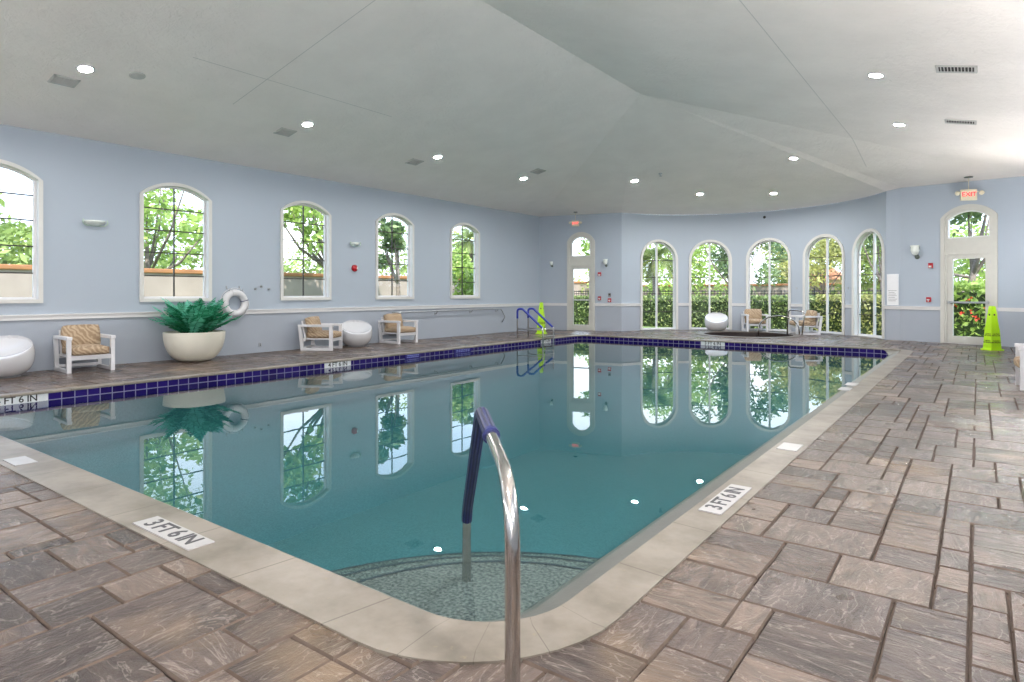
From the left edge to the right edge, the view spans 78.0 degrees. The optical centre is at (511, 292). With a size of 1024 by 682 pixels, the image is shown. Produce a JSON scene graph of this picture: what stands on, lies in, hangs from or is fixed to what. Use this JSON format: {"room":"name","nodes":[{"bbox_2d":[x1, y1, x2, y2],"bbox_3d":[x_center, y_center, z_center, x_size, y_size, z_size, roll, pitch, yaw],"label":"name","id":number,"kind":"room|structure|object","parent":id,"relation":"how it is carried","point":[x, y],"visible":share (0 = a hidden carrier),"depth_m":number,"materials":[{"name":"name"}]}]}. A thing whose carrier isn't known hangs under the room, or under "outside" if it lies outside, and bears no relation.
{"room":"indoor swimming pool","nodes":[
{"label":"indoor swimming pool","id":0,"kind":"room"},
{"bbox_2d":[0,124,538,371],"bbox_3d":[-5.324,-0.640,12.906,0.171,3.843,20.801,0,0,36],"label":"wall","id":1,"kind":"structure","parent":0,"point":[87,269],"depth_m":12.63,"materials":[{"name":"paint"}]},
{"bbox_2d":[0,159,42,303],"bbox_3d":[-7.815,-0.930,9.460,0.165,2.178,1.293,0,0,36],"label":"window","id":2,"kind":"structure","parent":1,"relation":"in","point":[3,300],"depth_m":9.89,"materials":[{"name":"paint"}]},
{"bbox_2d":[82,218,107,226],"bbox_3d":[-6.900,-1.164,10.483,0.162,0.119,0.388,0,0,36],"label":"wall sconce","id":3,"kind":"object","parent":1,"relation":"attached to","point":[96,223],"visible":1,"depth_m":10.44,"materials":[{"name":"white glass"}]},
{"bbox_2d":[139,183,211,301],"bbox_3d":[-6.201,-0.930,11.650,0.165,2.178,1.293,0,0,36],"label":"window","id":4,"kind":"structure","parent":1,"relation":"in","point":[173,298],"depth_m":11.68,"materials":[{"name":"paint"}]},
{"bbox_2d":[0,303,539,320],"bbox_3d":[-5.239,0.378,12.843,0.052,0.087,20.801,0,0,36],"label":"trim","id":5,"kind":"structure","parent":1,"relation":"attached to","point":[252,311],"depth_m":12.97,"materials":[{"name":"white paint"}]},
{"bbox_2d":[280,201,331,300],"bbox_3d":[-4.550,-0.930,13.889,0.165,2.178,1.293,0,0,36],"label":"window","id":6,"kind":"structure","parent":1,"relation":"in","point":[282,297],"depth_m":13.93,"materials":[{"name":"paint"}]},
{"bbox_2d":[375,213,413,298],"bbox_3d":[-2.993,-0.930,16.000,0.165,2.178,1.293,0,0,36],"label":"window","id":7,"kind":"structure","parent":1,"relation":"in","point":[392,296],"depth_m":16.04,"materials":[{"name":"paint"}]},
{"bbox_2d":[392,308,504,321],"bbox_3d":[-1.615,0.684,17.694,0.117,0.454,4.643,0,0,36],"label":"wall handrail","id":8,"kind":"object","parent":1,"relation":"attached to","point":[434,311],"visible":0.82,"depth_m":17.60,"materials":[{"name":"grey metal"}]},
{"bbox_2d":[450,223,479,298],"bbox_3d":[-1.386,-0.930,18.180,0.165,2.178,1.293,0,0,36],"label":"window","id":9,"kind":"structure","parent":1,"relation":"in","point":[462,296],"depth_m":18.27,"materials":[{"name":"paint"}]},
{"bbox_2d":[0,378,838,570],"bbox_3d":[0.954,1.867,10.453,7.771,0.805,14.054,0,0,36],"label":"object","id":10,"kind":"object","parent":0,"point":[330,476],"visible":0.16,"depth_m":8.46,"materials":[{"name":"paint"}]},
{"bbox_2d":[0,336,887,416],"bbox_3d":[0.954,1.354,10.453,7.771,0.220,14.054,0,0,36],"label":"tile band","id":11,"kind":"object","parent":10,"relation":"attached to","point":[76,398],"visible":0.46,"depth_m":9.29,"materials":[{"name":"tile"}]},
{"bbox_2d":[0,393,47,405],"bbox_3d":[-5.965,1.290,7.611,0.009,0.095,0.634,0,0,36],"label":"depth marker","id":12,"kind":"object","parent":11,"relation":"attached to","point":[39,397],"visible":1,"depth_m":7.66,"materials":[{"name":"tile"}]},
{"bbox_2d":[324,361,350,367],"bbox_3d":[-3.148,1.290,11.431,0.009,0.095,0.586,0,0,36],"label":"depth marker","id":13,"kind":"object","parent":11,"relation":"attached to","point":[344,363],"visible":1,"depth_m":11.42,"materials":[{"name":"tile"}]},
{"bbox_2d":[701,341,724,345],"bbox_3d":[5.117,1.290,16.110,0.610,0.095,0.009,0,0,36],"label":"depth marker","id":14,"kind":"object","parent":11,"relation":"attached to","point":[702,342],"visible":0.98,"depth_m":16.08,"materials":[{"name":"tile"}]},
{"bbox_2d":[331,552,600,620],"bbox_3d":[-0.329,1.907,4.080,2.273,0.724,2.273,0,0,36],"label":"steps","id":15,"kind":"structure","parent":10,"relation":"on","point":[434,584],"depth_m":3.43,"materials":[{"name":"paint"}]},
{"bbox_2d":[462,407,519,681],"bbox_3d":[-0.104,1.016,2.635,0.122,1.067,1.620,0,0,-8],"label":"handrail","id":16,"kind":"object","parent":15,"relation":"on","point":[484,428],"visible":1,"depth_m":1.97,"materials":[{"name":"metal"}]},
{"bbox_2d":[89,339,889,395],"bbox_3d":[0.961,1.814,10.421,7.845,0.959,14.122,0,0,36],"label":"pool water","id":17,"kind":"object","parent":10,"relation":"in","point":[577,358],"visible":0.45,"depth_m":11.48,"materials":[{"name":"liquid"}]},
{"bbox_2d":[516,308,554,343],"bbox_3d":[0.646,1.240,17.091,0.919,1.669,0.568,0,0,36],"label":"pool ladder","id":18,"kind":"object","parent":10,"relation":"on","point":[541,328],"visible":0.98,"depth_m":17.07,"materials":[{"name":"metal"}]},
{"bbox_2d":[0,0,1023,216],"bbox_3d":[0.912,-3.251,10.467,12.761,1.427,24.277,0,0,36],"label":"ceiling","id":19,"kind":"structure","parent":0,"point":[716,98],"depth_m":10.17,"materials":[{"name":"paint"}]},
{"bbox_2d":[47,74,80,87],"bbox_3d":[-6.165,-2.917,8.699,0.242,0.069,0.317,0,0,36],"label":"ceiling vent","id":20,"kind":"object","parent":19,"relation":"in","point":[55,79],"visible":1,"depth_m":8.69,"materials":[{"name":"metal"}]},
{"bbox_2d":[75,64,94,72],"bbox_3d":[-5.745,-3.017,8.510,0.221,0.060,0.224,0,0,36],"label":"recessed light","id":21,"kind":"object","parent":19,"relation":"in","point":[83,68],"visible":1,"depth_m":8.50,"materials":[{"name":"white paint"}]},
{"bbox_2d":[129,72,145,79],"bbox_3d":[-5.270,-3.054,8.887,0.204,0.054,0.207,0,0,36],"label":"ceiling speaker","id":22,"kind":"object","parent":19,"relation":"attached to","point":[134,75],"visible":1,"depth_m":8.87,"materials":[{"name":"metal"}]},
{"bbox_2d":[273,127,296,136],"bbox_3d":[-4.117,-2.921,11.478,0.266,0.074,0.317,0,0,36],"label":"ceiling vent","id":23,"kind":"object","parent":19,"relation":"in","point":[282,131],"visible":1,"depth_m":11.46,"materials":[{"name":"metal"}]},
{"bbox_2d":[867,73,884,77],"bbox_3d":[5.085,-3.040,8.832,0.221,0.062,0.224,0,0,36],"label":"recessed light","id":24,"kind":"object","parent":19,"relation":"in","point":[872,75],"visible":1,"depth_m":8.82,"materials":[{"name":"white paint"}]},
{"bbox_2d":[935,65,976,72],"bbox_3d":[5.614,-2.828,7.987,0.432,0.114,0.293,0,0,36],"label":"ceiling vent","id":25,"kind":"object","parent":19,"relation":"in","point":[939,68],"visible":1,"depth_m":7.98,"materials":[{"name":"metal"}]},
{"bbox_2d":[944,119,976,124],"bbox_3d":[7.450,-2.842,10.498,0.432,0.114,0.269,0,0,36],"label":"ceiling vent","id":26,"kind":"object","parent":19,"relation":"in","point":[950,121],"visible":1,"depth_m":10.48,"materials":[{"name":"metal"}]},
{"bbox_2d":[955,176,984,200],"bbox_3d":[10.625,-2.426,14.710,0.590,0.546,0.183,0,0,15],"label":"exit sign","id":27,"kind":"object","parent":19,"relation":"hanging from","point":[968,194],"visible":1,"depth_m":14.68,"materials":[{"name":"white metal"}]},
{"bbox_2d":[0,329,1023,681],"bbox_3d":[1.017,1.231,10.466,13.177,0.026,24.401,0,0,36],"label":"floor","id":28,"kind":"structure","parent":0,"point":[891,548],"depth_m":2.67,"materials":[{"name":"stone"}]},
{"bbox_2d":[0,335,34,378],"bbox_3d":[-7.352,0.920,9.149,0.719,0.599,0.718,0,0,-32],"label":"seat","id":29,"kind":"object","parent":28,"relation":"on","point":[17,353],"visible":1,"depth_m":9.15,"materials":[{"name":"white plastic"}]},
{"bbox_2d":[53,324,115,373],"bbox_3d":[-6.777,0.862,10.015,0.787,0.715,0.659,0,0,40],"label":"armchair","id":30,"kind":"object","parent":28,"relation":"on","point":[83,341],"visible":1,"depth_m":9.97,"materials":[{"name":"beige fabric"}]},
{"bbox_2d":[60,324,100,346],"bbox_3d":[-6.905,0.695,10.124,0.246,0.382,0.531,0,0,40],"label":"cushion","id":31,"kind":"object","parent":30,"relation":"on","point":[83,333],"depth_m":10.06,"materials":[{"name":"beige fabric"}]},
{"bbox_2d":[62,344,108,355],"bbox_3d":[-6.728,0.897,9.973,0.659,0.171,0.531,0,0,40],"label":"seat cushion","id":32,"kind":"object","parent":30,"relation":"on","point":[73,349],"depth_m":9.78,"materials":[{"name":"beige fabric"}]},
{"bbox_2d":[162,330,225,361],"bbox_3d":[-5.705,0.955,11.361,1.013,0.531,1.013,0,0,36],"label":"planter","id":33,"kind":"object","parent":28,"relation":"on","point":[182,345],"depth_m":11.01,"materials":[{"name":"ceramic"}]},
{"bbox_2d":[148,297,242,361],"bbox_3d":[-5.618,0.645,11.287,1.261,1.150,1.636,0,0,36],"label":"potted fern","id":34,"kind":"object","parent":28,"relation":"on","point":[194,338],"visible":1,"depth_m":11.04,"materials":[{"name":"green plant"}]},
{"bbox_2d":[298,316,342,350],"bbox_3d":[-4.124,0.862,13.671,0.787,0.715,0.659,0,0,4],"label":"armchair","id":35,"kind":"object","parent":28,"relation":"on","point":[312,326],"visible":1,"depth_m":13.43,"materials":[{"name":"wood"}]},
{"bbox_2d":[305,316,321,332],"bbox_3d":[-4.291,0.695,13.684,0.246,0.382,0.531,0,0,4],"label":"cushion","id":36,"kind":"object","parent":35,"relation":"on","point":[314,320],"depth_m":13.49,"materials":[{"name":"beige fabric"}]},
{"bbox_2d":[306,330,341,337],"bbox_3d":[-4.060,0.897,13.666,0.659,0.171,0.531,0,0,4],"label":"seat cushion","id":37,"kind":"object","parent":35,"relation":"on","point":[309,333],"depth_m":13.43,"materials":[{"name":"beige fabric"}]},
{"bbox_2d":[343,320,371,346],"bbox_3d":[-3.564,0.920,14.451,0.719,0.599,0.718,0,0,-15],"label":"seat","id":38,"kind":"object","parent":28,"relation":"on","point":[356,333],"visible":0.88,"depth_m":14.31,"materials":[{"name":"white plastic"}]},
{"bbox_2d":[378,313,417,343],"bbox_3d":[-2.800,0.862,15.554,0.787,0.715,0.659,0,0,36],"label":"armchair","id":39,"kind":"object","parent":28,"relation":"on","point":[392,323],"visible":1,"depth_m":15.46,"materials":[{"name":"beige fabric"}]},
{"bbox_2d":[383,313,402,327],"bbox_3d":[-2.934,0.695,15.653,0.246,0.382,0.531,0,0,36],"label":"cushion","id":40,"kind":"object","parent":39,"relation":"on","point":[393,316],"depth_m":15.52,"materials":[{"name":"beige fabric"}]},
{"bbox_2d":[384,326,415,332],"bbox_3d":[-2.748,0.897,15.516,0.659,0.171,0.531,0,0,36],"label":"seat cushion","id":41,"kind":"object","parent":39,"relation":"on","point":[387,329],"depth_m":15.34,"materials":[{"name":"beige fabric"}]},
{"bbox_2d":[0,335,912,666],"bbox_3d":[0.986,1.235,10.194,8.351,0.044,14.677,0,0,36],"label":"pool coping","id":42,"kind":"object","parent":28,"relation":"on","point":[386,625],"visible":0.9,"depth_m":2.79,"materials":[{"name":"concrete"}]},
{"bbox_2d":[3,456,37,465],"bbox_3d":[-3.541,1.210,4.551,0.268,0.007,0.134,0,0,36],"label":"depth marker","id":43,"kind":"object","parent":42,"relation":"on","point":[23,460],"depth_m":4.53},
{"bbox_2d":[132,516,214,550],"bbox_3d":[-1.720,1.210,3.197,0.586,0.009,0.128,0,0,36],"label":"depth marker","id":44,"kind":"object","parent":42,"relation":"on","point":[180,536],"visible":1,"depth_m":3.17,"materials":[{"name":"tile"}]},
{"bbox_2d":[0,350,899,621],"bbox_3d":[0.992,1.299,10.302,8.012,0.110,14.252,0,0,36],"label":"pool lip","id":45,"kind":"structure","parent":42,"relation":"attached to","point":[571,588],"depth_m":3.52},
{"bbox_2d":[698,484,751,514],"bbox_3d":[1.263,1.210,3.722,0.128,0.009,0.586,0,0,36],"label":"depth marker","id":46,"kind":"object","parent":42,"relation":"on","point":[731,494],"visible":1,"depth_m":3.69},
{"bbox_2d":[776,442,802,451],"bbox_3d":[2.185,1.210,4.968,0.146,0.007,0.244,0,0,36],"label":"depth marker","id":47,"kind":"object","parent":42,"relation":"on","point":[784,446],"depth_m":4.94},
{"bbox_2d":[536,302,546,333],"bbox_3d":[0.881,0.750,18.979,0.288,0.939,0.288,0,0,16],"label":"cone","id":48,"kind":"object","parent":28,"relation":"on","point":[540,321],"visible":0.62,"depth_m":18.91,"materials":[{"name":"green"}]},
{"bbox_2d":[704,312,727,330],"bbox_3d":[6.509,0.920,20.136,0.719,0.599,0.718,0,0,25],"label":"seat","id":49,"kind":"object","parent":28,"relation":"on","point":[715,321],"visible":0.91,"depth_m":19.99,"materials":[{"name":"white plastic"}]},
{"bbox_2d":[695,331,803,337],"bbox_3d":[6.898,1.576,18.484,2.977,0.752,2.977,0,0,36],"label":"spa","id":50,"kind":"object","parent":28,"relation":"in","point":[732,334],"visible":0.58,"depth_m":19.32,"materials":[{"name":"stone"}]},
{"bbox_2d":[705,332,792,336],"bbox_3d":[6.898,1.586,18.484,2.440,0.732,2.440,0,0,36],"label":"basin","id":51,"kind":"object","parent":50,"relation":"in","point":[736,334],"depth_m":19.48,"materials":[{"name":"stone"}]},
{"bbox_2d":[757,315,799,336],"bbox_3d":[7.816,1.011,18.549,1.182,0.721,0.126,0,0,32],"label":"grab rail","id":52,"kind":"object","parent":50,"relation":"attached to","point":[774,315],"visible":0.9,"depth_m":18.55,"materials":[{"name":"metal"}]},
{"bbox_2d":[786,309,804,334],"bbox_3d":[8.201,0.849,18.267,0.127,0.748,0.696,0,0,-14],"label":"handrail","id":53,"kind":"object","parent":50,"relation":"attached to","point":[790,309],"visible":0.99,"depth_m":18.22,"materials":[{"name":"metal"}]},
{"bbox_2d":[741,309,768,331],"bbox_3d":[7.675,0.862,20.004,0.659,0.715,0.787,0,0,6],"label":"armchair","id":54,"kind":"object","parent":28,"relation":"on","point":[752,317],"visible":0.94,"depth_m":20.05,"materials":[{"name":"beige fabric"}]},
{"bbox_2d":[744,309,761,319],"bbox_3d":[7.694,0.695,20.171,0.531,0.382,0.246,0,0,6],"label":"cushion","id":55,"kind":"object","parent":54,"relation":"on","point":[753,313],"depth_m":20.08,"materials":[{"name":"beige fabric"}]},
{"bbox_2d":[745,319,765,323],"bbox_3d":[7.668,0.897,19.940,0.531,0.171,0.659,0,0,6],"label":"seat cushion","id":56,"kind":"object","parent":54,"relation":"on","point":[747,321],"depth_m":19.65,"materials":[{"name":"beige fabric"}]},
{"bbox_2d":[788,310,822,334],"bbox_3d":[8.680,0.862,18.741,0.787,0.715,0.659,0,0,4],"label":"armchair","id":57,"kind":"object","parent":28,"relation":"on","point":[812,317],"visible":0.89,"depth_m":18.48,"materials":[{"name":"wood"}]},
{"bbox_2d":[789,320,815,325],"bbox_3d":[8.616,0.897,18.746,0.659,0.171,0.531,0,0,4],"label":"seat cushion","id":58,"kind":"object","parent":57,"relation":"on","point":[800,322],"depth_m":18.50,"materials":[{"name":"beige fabric"}]},
{"bbox_2d":[805,310,816,321],"bbox_3d":[8.847,0.695,18.729,0.246,0.382,0.531,0,0,4],"label":"cushion","id":59,"kind":"object","parent":57,"relation":"on","point":[812,315],"depth_m":18.51,"materials":[{"name":"beige fabric"}]},
{"bbox_2d":[886,188,899,339],"bbox_3d":[9.897,-0.714,16.406,0.320,3.989,0.001,0,0,44],"label":"wall pier","id":60,"kind":"object","parent":28,"relation":"on","point":[892,196],"visible":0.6,"depth_m":16.40,"materials":[{"name":"paint"}]},
{"bbox_2d":[887,274,898,304],"bbox_3d":[9.883,-0.085,16.405,0.262,0.805,0.021,0,0,44],"label":"notice sign","id":61,"kind":"object","parent":60,"relation":"attached to","point":[892,279],"visible":1,"depth_m":16.39,"materials":[{"name":"white plastic"}]},
{"bbox_2d":[980,306,1003,350],"bbox_3d":[10.260,0.750,13.505,0.288,0.939,0.288,0,0,-4],"label":"cone","id":62,"kind":"object","parent":28,"relation":"on","point":[992,339],"visible":1,"depth_m":13.44,"materials":[{"name":"green"}]},
{"bbox_2d":[1014,343,1023,389],"bbox_3d":[6.848,0.862,7.987,0.787,0.715,0.659,0,0,34],"label":"armchair","id":63,"kind":"object","parent":28,"relation":"on","point":[1019,347],"visible":1,"depth_m":8.03,"materials":[{"name":"beige fabric"}]},
{"bbox_2d":[539,213,621,330],"bbox_3d":[2.239,-0.640,20.773,2.791,3.843,0.171,0,0,22],"label":"wall","id":64,"kind":"structure","parent":0,"point":[606,229],"depth_m":20.59,"materials":[{"name":"paint"}]},
{"bbox_2d":[567,232,594,330],"bbox_3d":[2.263,-0.375,20.684,0.939,3.239,0.171,0,0,22],"label":"door","id":65,"kind":"structure","parent":64,"relation":"in","point":[573,262],"depth_m":20.67,"materials":[{"name":"paint"}]},
{"bbox_2d":[543,303,621,305],"bbox_3d":[2.199,0.378,20.676,2.791,0.087,0.052,0,0,22],"label":"trim","id":66,"kind":"structure","parent":64,"relation":"attached to","point":[544,304],"depth_m":20.44,"materials":[{"name":"white paint"}]},
{"bbox_2d":[622,192,885,339],"bbox_3d":[7.335,-0.689,19.433,7.372,3.941,2.591,0,0,30],"label":"wall","id":67,"kind":"structure","parent":0,"point":[846,220],"depth_m":20.33,"materials":[{"name":"paint"}]},
{"bbox_2d":[640,239,677,329],"bbox_3d":[4.807,-0.278,20.835,1.373,2.971,0.254,0,0,-15],"label":"window","id":68,"kind":"structure","parent":67,"relation":"in","point":[657,241],"depth_m":20.89,"materials":[{"name":"paint"}]},
{"bbox_2d":[689,240,731,329],"bbox_3d":[6.550,-0.278,20.916,1.373,2.971,0.254,0,0,10],"label":"window","id":69,"kind":"structure","parent":67,"relation":"in","point":[695,247],"depth_m":20.90,"materials":[{"name":"paint"}]},
{"bbox_2d":[622,303,885,308],"bbox_3d":[7.235,0.378,19.367,7.278,0.087,2.411,0,0,30],"label":"trim","id":70,"kind":"structure","parent":67,"relation":"attached to","point":[623,304],"depth_m":20.39,"materials":[{"name":"white paint"}]},
{"bbox_2d":[746,238,790,331],"bbox_3d":[8.211,-0.278,20.206,1.373,2.971,0.257,0,0,36],"label":"window","id":71,"kind":"structure","parent":67,"relation":"in","point":[748,257],"depth_m":20.26,"materials":[{"name":"paint"}]},
{"bbox_2d":[802,234,844,334],"bbox_3d":[9.363,-0.278,18.887,0.254,2.971,1.373,0,0,-28],"label":"window","id":72,"kind":"structure","parent":67,"relation":"in","point":[827,236],"depth_m":18.93,"materials":[{"name":"paint"}]},
{"bbox_2d":[852,228,884,338],"bbox_3d":[9.831,-0.278,17.298,0.254,2.971,1.373,0,0,-4],"label":"window","id":73,"kind":"structure","parent":67,"relation":"in","point":[874,232],"depth_m":17.31,"materials":[{"name":"paint"}]},
{"bbox_2d":[900,176,1023,346],"bbox_3d":[10.823,-0.714,15.227,0.171,3.989,2.675,0,0,-34],"label":"wall","id":74,"kind":"structure","parent":0,"point":[922,208],"depth_m":15.56,"materials":[{"name":"paint"}]},
{"bbox_2d":[910,245,919,258],"bbox_3d":[10.141,-1.024,15.902,0.217,0.340,0.243,0,0,36],"label":"wall lantern","id":75,"kind":"object","parent":74,"relation":"attached to","point":[915,250],"visible":1,"depth_m":15.83,"materials":[{"name":"glass"}]},
{"bbox_2d":[900,306,1023,311],"bbox_3d":[10.736,0.378,15.169,0.052,0.087,2.675,0,0,-34],"label":"trim","id":76,"kind":"structure","parent":74,"relation":"attached to","point":[901,307],"depth_m":15.65,"materials":[{"name":"white paint"}]},
{"bbox_2d":[940,204,997,344],"bbox_3d":[10.866,-0.433,15.031,0.171,3.355,1.171,0,0,-34],"label":"door","id":77,"kind":"structure","parent":74,"relation":"in","point":[986,246],"depth_m":15.13,"materials":[{"name":"paint"}]},
{"label":"outside","id":78,"kind":"structure","parent":0,"visible":0},
{"bbox_2d":[643,326,669,327],"bbox_3d":[7.556,1.324,30.807,73.200,0.012,87.840,0,0,36],"label":"ground","id":79,"kind":"structure","parent":78,"point":[643,326],"depth_m":24.14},
{"bbox_2d":[0,188,31,264],"bbox_3d":[-15.576,-0.716,17.654,7.183,4.776,5.755,0,0,-1],"label":"tree","id":80,"kind":"object","parent":79,"relation":"on","point":[8,235],"visible":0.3,"depth_m":17.41,"materials":[{"name":"green plant"}]},
{"bbox_2d":[9,189,202,268],"bbox_3d":[-12.075,-1.937,19.746,5.919,7.036,7.060,0,0,-42],"label":"tree","id":81,"kind":"object","parent":79,"relation":"on","point":[197,218],"visible":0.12,"depth_m":20.10,"materials":[{"name":"green plant"}]},
{"bbox_2d":[144,189,202,269],"bbox_3d":[-12.839,-1.270,25.379,7.039,5.432,6.148,0,0,1],"label":"tree","id":82,"kind":"object","parent":79,"relation":"on","point":[187,248],"visible":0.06,"depth_m":25.13,"materials":[{"name":"green plant"}]},
{"bbox_2d":[160,246,307,272],"bbox_3d":[-12.657,0.307,30.233,6.251,4.830,6.065,0,0,-4],"label":"tree","id":83,"kind":"object","parent":79,"relation":"on","point":[294,261],"visible":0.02,"depth_m":30.87,"materials":[{"name":"green plant"}]},
{"bbox_2d":[0,264,588,300],"bbox_3d":[-6.042,0.323,22.643,0.317,1.989,43.981,0,0,36],"label":"wall","id":84,"kind":"structure","parent":79,"relation":"on","point":[11,284],"depth_m":17.97,"materials":[{"name":"paint"}]},
{"bbox_2d":[284,205,323,267],"bbox_3d":[-6.331,-1.436,18.706,2.769,5.818,3.744,0,0,36],"label":"tree","id":85,"kind":"object","parent":79,"relation":"on","point":[296,211],"visible":0.21,"depth_m":18.27,"materials":[{"name":"green plant"}]},
{"bbox_2d":[284,244,323,273],"bbox_3d":[-8.567,-0.034,26.538,5.558,4.232,6.226,0,0,6],"label":"tree","id":86,"kind":"object","parent":79,"relation":"on","point":[317,267],"visible":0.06,"depth_m":25.79,"materials":[{"name":"green plant"}]},
{"bbox_2d":[285,237,406,275],"bbox_3d":[-7.513,-1.530,34.256,7.106,5.951,7.194,0,0,36],"label":"tree","id":87,"kind":"object","parent":79,"relation":"on","point":[403,269],"visible":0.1,"depth_m":34.04,"materials":[{"name":"green plant"}]},
{"bbox_2d":[378,217,406,294],"bbox_3d":[-3.626,-0.831,20.568,3.140,4.549,1.728,0,0,25],"label":"tree","id":88,"kind":"object","parent":79,"relation":"on","point":[397,225],"visible":0.46,"depth_m":20.76,"materials":[{"name":"green plant"}]},
{"bbox_2d":[388,226,473,264],"bbox_3d":[-2.766,-0.689,32.514,6.048,6.627,8.594,0,0,-35],"label":"tree","id":89,"kind":"object","parent":79,"relation":"on","point":[472,238],"visible":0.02,"depth_m":33.46,"materials":[{"name":"green plant"}]},
{"bbox_2d":[452,245,473,294],"bbox_3d":[-1.724,-0.050,20.979,2.218,2.996,2.666,0,0,-31],"label":"tree","id":90,"kind":"object","parent":79,"relation":"on","point":[468,273],"visible":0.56,"depth_m":20.28,"materials":[{"name":"green plant"}]},
{"bbox_2d":[452,228,473,289],"bbox_3d":[-1.679,-0.593,24.823,2.204,4.070,2.147,0,0,36],"label":"palm tree","id":91,"kind":"object","parent":79,"relation":"on","point":[469,245],"visible":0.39,"depth_m":24.75,"materials":[{"name":"green plant"}]},
{"bbox_2d":[577,238,589,324],"bbox_3d":[3.810,-1.025,25.627,2.149,4.960,3.092,0,0,-10],"label":"tree","id":92,"kind":"object","parent":79,"relation":"on","point":[586,246],"visible":0.06,"depth_m":25.91,"materials":[{"name":"green plant"}]},
{"bbox_2d":[574,244,669,295],"bbox_3d":[6.330,-0.762,35.498,6.038,6.423,5.926,0,0,45],"label":"tree","id":93,"kind":"object","parent":79,"relation":"on","point":[586,272],"visible":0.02,"depth_m":35.66,"materials":[{"name":"green plant"}]},
{"bbox_2d":[574,294,727,327],"bbox_3d":[4.973,0.713,25.098,7.824,1.345,1.093,0,0,26],"label":"hedge","id":94,"kind":"object","parent":79,"relation":"on","point":[581,308],"visible":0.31,"depth_m":24.42,"materials":[{"name":"green plant"}]},
{"bbox_2d":[643,246,672,300],"bbox_3d":[5.813,-0.285,25.953,2.547,3.456,2.600,0,0,36],"label":"palm tree","id":95,"kind":"object","parent":79,"relation":"on","point":[650,271],"visible":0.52,"depth_m":25.92,"materials":[{"name":"green plant"}]},
{"bbox_2d":[650,243,727,297],"bbox_3d":[9.954,-1.503,34.641,5.411,5.897,5.103,0,0,-30],"label":"tree","id":96,"kind":"object","parent":79,"relation":"on","point":[698,265],"visible":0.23,"depth_m":33.45,"materials":[{"name":"green plant"}]},
{"bbox_2d":[703,242,787,292],"bbox_3d":[10.913,-1.555,29.019,5.157,6.000,4.860,0,0,33],"label":"tree","id":97,"kind":"object","parent":79,"relation":"on","point":[720,269],"visible":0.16,"depth_m":29.04,"materials":[{"name":"green plant"}]},
{"bbox_2d":[750,294,815,330],"bbox_3d":[9.449,0.699,22.365,2.677,1.380,0.839,0,0,39],"label":"hedge","id":98,"kind":"object","parent":79,"relation":"on","point":[778,305],"visible":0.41,"depth_m":22.23,"materials":[{"name":"green plant"}]},
{"bbox_2d":[758,239,841,283],"bbox_3d":[16.482,-1.276,35.367,5.678,6.368,7.502,0,0,8],"label":"tree","id":99,"kind":"object","parent":79,"relation":"on","point":[767,261],"visible":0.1,"depth_m":36.02,"materials":[{"name":"green plant"}]},
{"bbox_2d":[643,283,964,301],"bbox_3d":[20.685,0.403,29.085,35.488,1.830,0.317,0,0,39],"label":"wall","id":100,"kind":"structure","parent":79,"relation":"on","point":[781,286],"depth_m":34.63,"materials":[{"name":"paint"}]},
{"bbox_2d":[780,267,841,282],"bbox_3d":[17.705,-0.146,36.966,3.660,2.928,2.928,0,0,36],"label":"bungalow","id":101,"kind":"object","parent":79,"relation":"on","point":[831,271],"visible":0.08,"depth_m":35.52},
{"bbox_2d":[756,196,872,301],"bbox_3d":[14.941,-1.836,30.237,6.474,6.563,4.444,0,0,36],"label":"tree","id":102,"kind":"object","parent":79,"relation":"on","point":[834,248],"visible":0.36,"depth_m":29.81,"materials":[{"name":"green plant"}]},
{"bbox_2d":[814,293,881,335],"bbox_3d":[11.069,0.684,19.958,0.969,1.402,3.014,0,0,-31],"label":"hedge","id":103,"kind":"object","parent":79,"relation":"on","point":[835,320],"visible":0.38,"depth_m":20.20,"materials":[{"name":"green plant"}]},
{"bbox_2d":[862,234,881,301],"bbox_3d":[13.374,-1.177,23.688,2.941,5.243,2.604,0,0,-33],"label":"tree","id":104,"kind":"object","parent":79,"relation":"on","point":[869,239],"visible":0.09,"depth_m":23.55,"materials":[{"name":"green plant"}]},
{"bbox_2d":[821,243,962,300],"bbox_3d":[17.397,-0.811,29.462,4.979,4.513,5.812,0,0,15],"label":"tree","id":105,"kind":"object","parent":79,"relation":"on","point":[864,278],"visible":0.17,"depth_m":28.56,"materials":[{"name":"green plant"}]},
{"bbox_2d":[954,279,984,336],"bbox_3d":[12.341,0.495,16.744,1.128,1.780,2.408,0,0,-45],"label":"hedge","id":106,"kind":"object","parent":79,"relation":"on","point":[965,324],"visible":0.35,"depth_m":16.60,"materials":[{"name":"green plant"}]},
{"bbox_2d":[950,218,988,291],"bbox_3d":[19.049,-0.511,23.466,5.830,5.320,4.840,0,0,36],"label":"tree","id":107,"kind":"object","parent":79,"relation":"on","point":[960,270],"visible":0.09,"depth_m":23.98,"materials":[{"name":"green plant"}]},
{"bbox_2d":[950,212,988,291],"bbox_3d":[12.867,-1.204,17.919,4.099,5.344,2.727,0,0,36],"label":"tree","id":108,"kind":"object","parent":79,"relation":"on","point":[975,267],"visible":0.06,"depth_m":17.47,"materials":[{"name":"green plant"}]},
{"label":"path","id":109,"kind":"object","parent":79,"relation":"on","visible":0},
{"bbox_2d":[574,287,975,300],"bbox_3d":[8.748,0.561,25.229,18.349,1.537,0.049,0,0,36],"label":"picket fence","id":110,"kind":"object","parent":109,"relation":"on","point":[659,290],"visible":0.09,"depth_m":25.69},
{"bbox_3d":[-5.540,-0.088,12.345,0.147,0.104,0.024,0,0,36],"label":"wall hook","id":111,"kind":"object","parent":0,"visible":0},
{"bbox_2d":[220,288,248,318],"bbox_3d":[-5.461,0.201,12.453,0.154,0.610,0.610,0,0,36],"label":"life ring","id":112,"kind":"object","parent":111,"relation":"hanging from","point":[226,297],"visible":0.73,"depth_m":12.42,"materials":[{"name":"white plastic"}]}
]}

